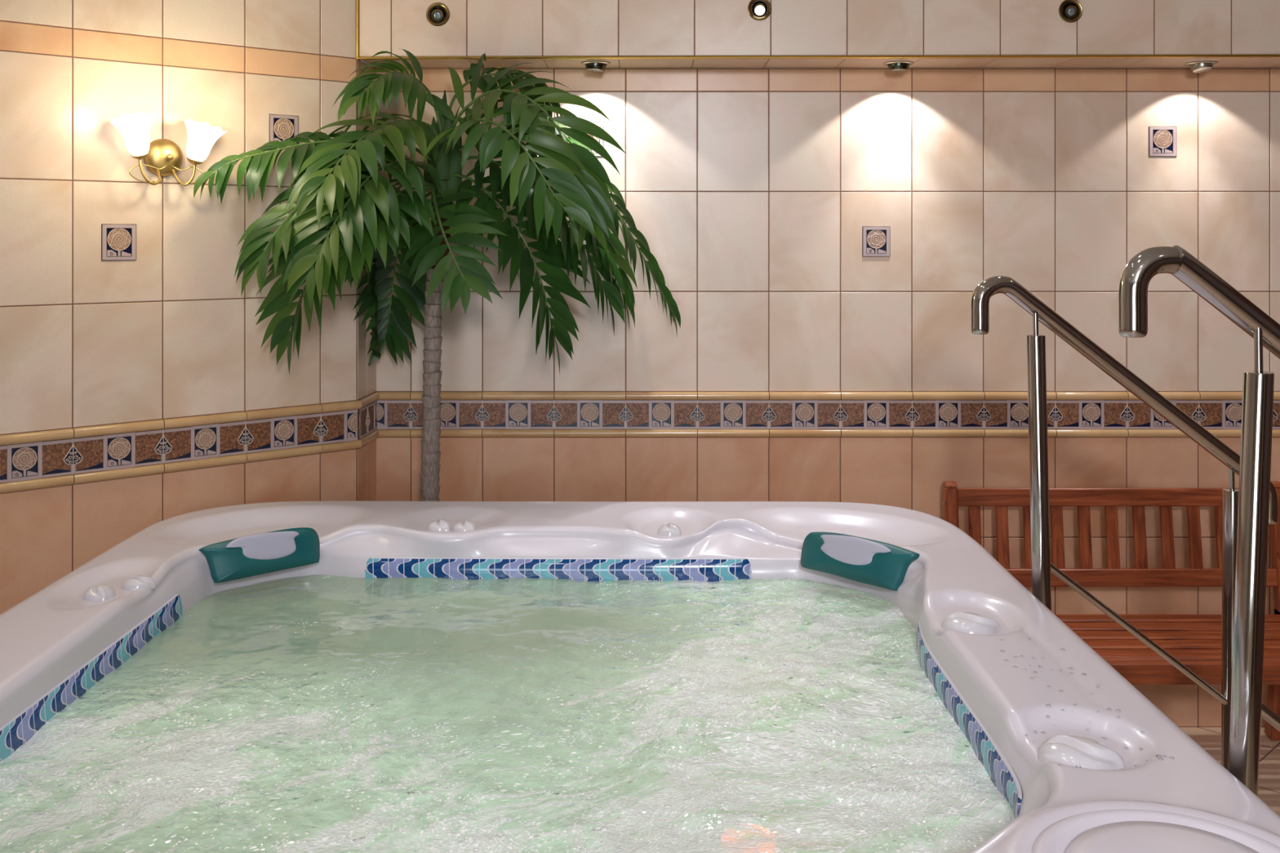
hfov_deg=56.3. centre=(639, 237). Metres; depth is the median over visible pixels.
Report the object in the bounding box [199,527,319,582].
headrest pillow
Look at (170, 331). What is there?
wall
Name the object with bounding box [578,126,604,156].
decorative tile
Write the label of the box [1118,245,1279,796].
handrail
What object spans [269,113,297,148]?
decorative tile
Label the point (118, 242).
decorative tile
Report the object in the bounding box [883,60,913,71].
recessed light
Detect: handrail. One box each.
[970,275,1277,769]
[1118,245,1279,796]
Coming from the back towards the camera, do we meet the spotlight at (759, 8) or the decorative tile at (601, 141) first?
the decorative tile at (601, 141)
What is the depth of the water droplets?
1.98 m
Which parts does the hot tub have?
control knob, control knob, control knob, control knob, control knob, control knob, control knob, filter lid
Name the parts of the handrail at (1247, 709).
rail, post, rod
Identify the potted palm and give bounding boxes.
[193,48,680,501]
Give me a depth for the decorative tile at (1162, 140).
4.18 m
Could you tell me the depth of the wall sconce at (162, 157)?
3.49 m
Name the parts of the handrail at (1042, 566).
post, rail, rod, post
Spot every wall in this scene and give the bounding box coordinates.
[0,0,356,614]
[356,59,376,501]
[359,0,1279,56]
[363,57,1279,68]
[376,68,1279,727]
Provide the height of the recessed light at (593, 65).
0.042 m
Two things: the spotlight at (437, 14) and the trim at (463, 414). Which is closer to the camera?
the spotlight at (437, 14)
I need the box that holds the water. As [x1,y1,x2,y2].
[0,576,1014,852]
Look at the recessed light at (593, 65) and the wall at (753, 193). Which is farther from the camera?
the wall at (753, 193)
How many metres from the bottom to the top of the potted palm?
2.319 m
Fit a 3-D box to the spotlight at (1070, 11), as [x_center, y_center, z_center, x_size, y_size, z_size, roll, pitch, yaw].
[1.407,-0.742,3.909,0.078,0.078,0.029,0,0,0]
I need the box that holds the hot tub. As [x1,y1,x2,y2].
[0,501,1279,852]
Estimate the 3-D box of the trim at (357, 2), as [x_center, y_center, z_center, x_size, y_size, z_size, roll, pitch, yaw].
[1.180,-0.804,3.921,4.240,0.432,0.023,0,0,1]
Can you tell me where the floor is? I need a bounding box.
[1179,727,1279,816]
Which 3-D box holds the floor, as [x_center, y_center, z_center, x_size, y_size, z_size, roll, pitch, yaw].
[-0.550,1.760,0.593,8.100,0.100,7.585,0,0,0]
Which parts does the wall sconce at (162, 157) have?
lamp shade, arm, plate, arm, lamp shade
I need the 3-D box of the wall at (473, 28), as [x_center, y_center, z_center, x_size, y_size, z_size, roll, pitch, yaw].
[1.187,-0.808,3.968,4.228,0.423,0.104,0,0,1]
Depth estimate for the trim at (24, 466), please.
3.55 m
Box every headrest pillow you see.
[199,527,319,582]
[800,532,919,591]
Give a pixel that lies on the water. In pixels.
(784, 715)
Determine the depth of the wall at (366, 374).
4.03 m
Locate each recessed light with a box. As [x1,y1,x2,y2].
[581,60,610,71]
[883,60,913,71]
[1184,60,1217,72]
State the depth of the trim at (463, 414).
4.18 m
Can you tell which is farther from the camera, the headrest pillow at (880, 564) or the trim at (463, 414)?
the trim at (463, 414)
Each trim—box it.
[0,400,361,493]
[355,0,1279,60]
[357,391,379,447]
[376,391,1279,437]
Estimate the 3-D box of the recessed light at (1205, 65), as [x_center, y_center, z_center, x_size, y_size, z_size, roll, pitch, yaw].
[1.900,-0.585,4.055,0.101,0.048,0.101,0,0,0]
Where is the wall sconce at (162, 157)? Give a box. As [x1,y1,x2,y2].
[111,111,226,186]
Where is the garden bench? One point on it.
(1195, 641)
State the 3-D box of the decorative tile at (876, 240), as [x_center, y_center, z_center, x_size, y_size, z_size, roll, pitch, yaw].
[0.825,0.013,4.179,0.097,0.106,0.004,0,0,0]
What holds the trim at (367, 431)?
attached to the wall at (366, 374)
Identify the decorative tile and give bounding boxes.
[101,223,136,260]
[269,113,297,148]
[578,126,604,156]
[862,226,890,256]
[1148,126,1176,156]
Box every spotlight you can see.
[426,2,449,26]
[747,0,771,20]
[1058,0,1082,22]
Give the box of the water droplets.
[1000,637,1173,768]
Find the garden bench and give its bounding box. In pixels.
[942,481,1279,740]
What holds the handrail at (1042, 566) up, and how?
on the floor

